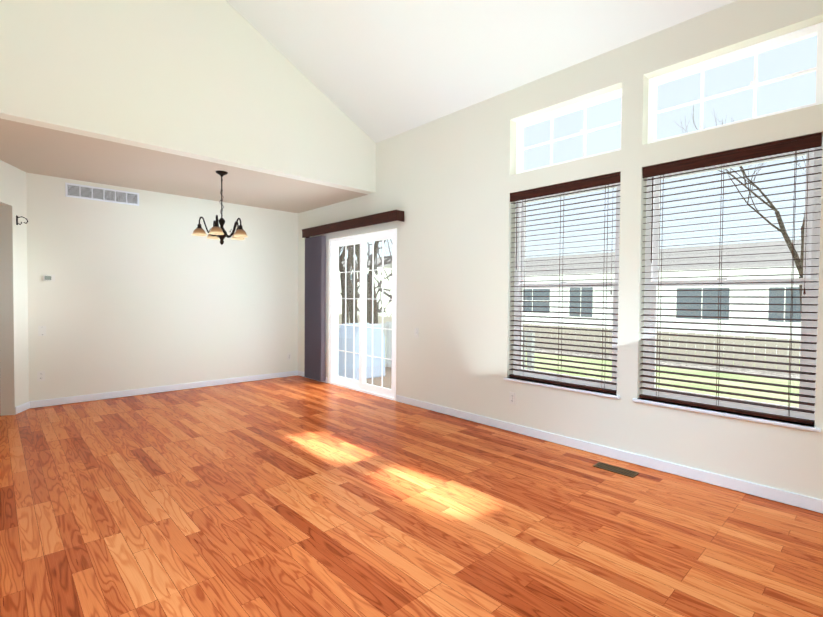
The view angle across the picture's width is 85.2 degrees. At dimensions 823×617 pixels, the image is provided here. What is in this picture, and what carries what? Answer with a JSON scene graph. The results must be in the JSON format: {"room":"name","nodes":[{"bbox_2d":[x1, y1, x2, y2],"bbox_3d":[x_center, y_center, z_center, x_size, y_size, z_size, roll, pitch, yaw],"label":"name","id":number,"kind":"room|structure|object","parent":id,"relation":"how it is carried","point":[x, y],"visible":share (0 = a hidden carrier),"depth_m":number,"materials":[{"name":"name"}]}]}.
{"room":"empty living room","nodes":[
{"label":"empty living room","id":0,"kind":"room"},
{"bbox_2d":[0,160,28,415],"bbox_3d":[-3.869,-0.247,3.154,0.130,2.880,3.965,0,1,-16],"label":"wall","id":1,"kind":"structure","parent":0,"point":[14,382],"depth_m":4.82,"materials":[{"name":"paint"}]},
{"bbox_2d":[16,215,27,224],"bbox_3d":[-4.250,-0.960,4.884,0.099,0.100,0.060,-1,2,-43],"label":"hook","id":2,"kind":"object","parent":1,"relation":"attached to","point":[17,217],"visible":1,"depth_m":4.87,"materials":[{"name":"brown metal"}]},
{"bbox_2d":[26,172,297,408],"bbox_3d":[-3.112,-0.315,6.365,3.580,2.880,0.180,-1,2,-43],"label":"wall","id":3,"kind":"structure","parent":0,"point":[150,290],"depth_m":5.93,"materials":[{"name":"paint"}]},
{"bbox_2d":[37,371,44,381],"bbox_3d":[-4.282,0.783,5.172,0.072,0.116,0.009,-1,2,-43],"label":"electrical outlet","id":4,"kind":"object","parent":3,"relation":"attached to","point":[40,375],"visible":1,"depth_m":5.17,"materials":[{"name":"white plastic"}]},
{"bbox_2d":[38,326,45,335],"bbox_3d":[-4.264,0.259,5.168,0.072,0.116,0.016,-1,2,-43],"label":"light switch","id":5,"kind":"object","parent":3,"relation":"attached to","point":[41,330],"visible":1,"depth_m":5.17,"materials":[{"name":"white plastic"}]},
{"bbox_2d":[43,275,54,280],"bbox_3d":[-4.208,-0.354,5.194,0.110,0.075,0.025,-1,2,-43],"label":"thermostat","id":6,"kind":"object","parent":3,"relation":"attached to","point":[48,277],"visible":0.98,"depth_m":5.19,"materials":[{"name":"white plastic"}]},
{"bbox_2d":[65,182,138,205],"bbox_3d":[-3.811,-1.409,5.545,0.760,0.165,0.011,-1,2,-43],"label":"air vent","id":7,"kind":"object","parent":3,"relation":"in","point":[98,193],"visible":1,"depth_m":5.52,"materials":[{"name":"white metal"}]},
{"bbox_2d":[27,371,294,408],"bbox_3d":[-3.123,1.083,6.264,3.402,0.081,0.014,-1,2,-43],"label":"baseboard","id":8,"kind":"structure","parent":3,"relation":"attached to","point":[99,396],"depth_m":5.92,"materials":[{"name":"white wood"}]},
{"bbox_2d":[0,118,367,212],"bbox_3d":[-4.406,-1.611,5.051,6.880,0.150,3.870,-1,2,-43],"label":"ceiling","id":9,"kind":"structure","parent":0,"point":[28,148],"depth_m":4.98,"materials":[{"name":"paint"}]},
{"bbox_2d":[192,171,247,244],"bbox_3d":[-2.125,-1.110,4.989,0.584,0.809,0.568,-1,2,-43],"label":"chandelier","id":10,"kind":"object","parent":9,"relation":"hanging from","point":[215,231],"visible":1,"depth_m":4.94,"materials":[{"name":"brown metal"}]},
{"bbox_2d":[0,0,375,194],"bbox_3d":[-2.472,-3.199,4.060,5.380,3.403,0.150,-1,2,-43],"label":"wall","id":11,"kind":"structure","parent":0,"point":[224,82],"depth_m":4.23,"materials":[{"name":"paint"}]},
{"bbox_2d":[0,375,822,616],"bbox_3d":[-1.728,1.268,2.364,7.060,0.080,11.580,-1,2,-43],"label":"floor","id":12,"kind":"structure","parent":0,"point":[295,496],"depth_m":2.60,"materials":[{"name":"laminate"}]},
{"bbox_2d":[593,462,638,477],"bbox_3d":[1.554,1.227,3.410,0.120,0.006,0.300,-1,2,-43],"label":"floor vent","id":13,"kind":"object","parent":12,"relation":"in","point":[617,470],"visible":1,"depth_m":3.40,"materials":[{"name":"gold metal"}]},
{"bbox_2d":[226,0,736,142],"bbox_3d":[0.174,-3.419,1.365,5.560,2.897,7.690,-1,2,-43],"label":"ceiling","id":14,"kind":"structure","parent":0,"point":[376,71],"depth_m":4.21,"materials":[{"name":"paint"}]},
{"bbox_2d":[298,0,822,513],"bbox_3d":[1.345,-0.575,4.090,0.180,3.575,9.580,-1,2,-43],"label":"wall","id":15,"kind":"structure","parent":0,"point":[448,184],"depth_m":4.10,"materials":[{"name":"paint"}]},
{"bbox_2d":[304,238,306,376],"bbox_3d":[-1.632,-0.008,7.060,0.066,2.188,0.091,2,2,44],"label":"vane","id":16,"kind":"object","parent":15,"relation":"attached to","point":[305,238],"depth_m":7.06,"materials":[{"name":"grey fabric"}]},
{"bbox_2d":[306,237,311,377],"bbox_3d":[-1.551,-0.005,6.973,0.088,2.188,0.132,-1,2,-43],"label":"vane","id":17,"kind":"object","parent":15,"relation":"attached to","point":[309,240],"depth_m":6.98,"materials":[{"name":"grey fabric"}]},
{"bbox_2d":[295,370,326,382],"bbox_3d":[-1.572,1.077,7.083,0.018,0.081,0.860,-1,2,-43],"label":"baseboard","id":18,"kind":"structure","parent":15,"relation":"attached to","point":[297,372],"depth_m":7.32,"materials":[{"name":"white wood"}]},
{"bbox_2d":[311,236,317,379],"bbox_3d":[-1.438,-0.001,6.853,0.087,2.188,0.166,-1,2,-43],"label":"vane","id":19,"kind":"object","parent":15,"relation":"attached to","point":[315,302],"depth_m":6.85,"materials":[{"name":"grey fabric"}]},
{"bbox_2d":[318,236,318,380],"bbox_3d":[-1.366,0.001,6.776,0.004,2.188,0.088,2,2,41],"label":"vane","id":20,"kind":"object","parent":15,"relation":"attached to","point":[318,236],"depth_m":6.77,"materials":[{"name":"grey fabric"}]},
{"bbox_2d":[319,235,325,380],"bbox_3d":[-1.335,0.002,6.743,0.033,2.188,0.093,1,2,38],"label":"vane","id":21,"kind":"object","parent":15,"relation":"attached to","point":[322,239],"depth_m":6.73,"materials":[{"name":"grey fabric"}]},
{"bbox_2d":[302,209,403,237],"bbox_3d":[-0.905,-1.154,6.255,0.130,0.129,2.268,-1,2,-43],"label":"valance","id":22,"kind":"object","parent":15,"relation":"attached to","point":[383,217],"visible":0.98,"depth_m":5.99,"materials":[{"name":"brown wood"}]},
{"bbox_2d":[329,229,396,400],"bbox_3d":[-0.673,0.064,6.215,0.122,2.166,1.544,-1,2,-43],"label":"sliding door","id":23,"kind":"structure","parent":15,"relation":"in","point":[360,384],"depth_m":6.20,"materials":[{"name":"white plastic"}]},
{"bbox_2d":[414,328,418,337],"bbox_3d":[0.056,0.289,5.335,0.016,0.116,0.072,-1,2,-43],"label":"light switch","id":24,"kind":"object","parent":15,"relation":"attached to","point":[416,332],"visible":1,"depth_m":5.33,"materials":[{"name":"white plastic"}]},
{"bbox_2d":[509,392,515,404],"bbox_3d":[0.983,0.874,4.358,0.009,0.116,0.072,-1,2,-43],"label":"electrical outlet","id":25,"kind":"object","parent":15,"relation":"attached to","point":[512,397],"visible":1,"depth_m":4.35,"materials":[{"name":"white plastic"}]},
{"bbox_2d":[503,377,619,398],"bbox_3d":[1.332,0.705,4.049,0.120,0.022,1.120,-1,2,-43],"label":"window sill","id":26,"kind":"structure","parent":15,"relation":"in","point":[509,379],"depth_m":3.95,"materials":[{"name":"white wood"}]},
{"bbox_2d":[513,183,619,389],"bbox_3d":[1.406,-0.211,4.090,0.068,1.806,1.056,-1,2,-43],"label":"window","id":27,"kind":"structure","parent":15,"relation":"in","point":[520,238],"depth_m":4.11,"materials":[{"name":"white plastic"}]},
{"bbox_2d":[509,172,620,393],"bbox_3d":[1.341,-0.212,4.029,0.081,1.798,1.048,-1,2,-43],"label":"window blind","id":28,"kind":"object","parent":27,"relation":"attached to","point":[602,180],"visible":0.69,"depth_m":3.98,"materials":[{"name":"brown wood"}]},
{"bbox_2d":[516,88,621,173],"bbox_3d":[1.415,-1.556,4.058,0.072,0.536,1.056,-1,2,-43],"label":"transom window","id":29,"kind":"structure","parent":15,"relation":"in","point":[578,106],"depth_m":4.07,"materials":[{"name":"white plastic"}]},
{"bbox_2d":[396,395,822,512],"bbox_3d":[2.172,1.199,3.090,0.014,0.081,6.910,-1,2,-43],"label":"baseboard","id":30,"kind":"structure","parent":15,"relation":"attached to","point":[788,497],"depth_m":3.47,"materials":[{"name":"white wood"}]},
{"bbox_2d":[632,398,820,431],"bbox_3d":[2.159,0.732,3.166,0.120,0.022,1.100,-1,2,-43],"label":"window sill","id":31,"kind":"structure","parent":15,"relation":"in","point":[741,416],"depth_m":3.06,"materials":[{"name":"white wood"}]},
{"bbox_2d":[643,136,822,419],"bbox_3d":[2.233,-0.184,3.208,0.068,1.806,1.036,-1,2,-43],"label":"window","id":32,"kind":"structure","parent":15,"relation":"in","point":[808,238],"depth_m":3.09,"materials":[{"name":"white plastic"}]},
{"bbox_2d":[639,132,822,424],"bbox_3d":[2.168,-0.186,3.146,0.081,1.798,1.028,-1,2,-43],"label":"window blind","id":33,"kind":"object","parent":32,"relation":"attached to","point":[795,144],"visible":0.94,"depth_m":3.08,"materials":[{"name":"brown wood"}]},
{"bbox_2d":[648,22,822,142],"bbox_3d":[2.242,-1.529,3.175,0.072,0.536,1.036,-1,2,-43],"label":"transom window","id":34,"kind":"structure","parent":15,"relation":"in","point":[755,50],"depth_m":3.11,"materials":[{"name":"white plastic"}]},
{"label":"outside","id":35,"kind":"structure","parent":0,"visible":0},
{"bbox_2d":[385,342,799,406],"bbox_3d":[34.807,1.802,46.226,106.219,0.230,160.000,-1,2,-43],"label":"ground","id":36,"kind":"structure","parent":35,"point":[741,391],"depth_m":14.93,"materials":[{"name":"green plant"}]},
{"bbox_2d":[339,257,391,316],"bbox_3d":[-5.475,-3.259,65.897,10.820,8.400,16.800,-1,2,-43],"label":"house","id":37,"kind":"structure","parent":36,"relation":"on","point":[389,283],"depth_m":57.42,"materials":[{"name":"beige"}]},
{"bbox_2d":[339,322,534,388],"bbox_3d":[-0.134,1.328,7.746,2.618,1.980,3.550,-1,2,-43],"label":"deck","id":38,"kind":"object","parent":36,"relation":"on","point":[388,336],"depth_m":8.32,"materials":[{"name":"beige wood"}]},
{"bbox_2d":[338,323,384,379],"bbox_3d":[-0.965,0.793,8.492,0.758,0.998,0.600,-1,2,-43],"label":"grill","id":39,"kind":"object","parent":38,"relation":"in","point":[341,346],"depth_m":8.28,"materials":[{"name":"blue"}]},
{"bbox_2d":[339,314,800,373],"bbox_3d":[7.870,1.470,21.056,0.060,1.215,100.120,-1,2,-43],"label":"fence","id":40,"kind":"object","parent":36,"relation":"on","point":[735,349],"depth_m":17.56,"materials":[{"name":"beige wood"}]},
{"bbox_2d":[339,108,805,323],"bbox_3d":[-0.958,-5.226,22.930,18.381,14.449,34.202,-1,2,-43],"label":"trees","id":41,"kind":"object","parent":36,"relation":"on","point":[369,287],"depth_m":17.66,"materials":[{"name":"brown plant"}]},
{"bbox_2d":[523,239,800,359],"bbox_3d":[15.858,-0.780,26.334,9.820,5.600,25.800,-1,2,-43],"label":"house","id":42,"kind":"structure","parent":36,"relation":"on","point":[590,261],"depth_m":22.38,"materials":[{"name":"grey"}]},
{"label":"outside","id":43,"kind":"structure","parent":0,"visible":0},
{"bbox_2d":[339,239,391,316],"bbox_3d":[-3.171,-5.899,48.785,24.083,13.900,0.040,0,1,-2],"label":"tree","id":44,"kind":"object","parent":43,"point":[376,273],"depth_m":48.80,"materials":[{"name":"plant"}]}
]}

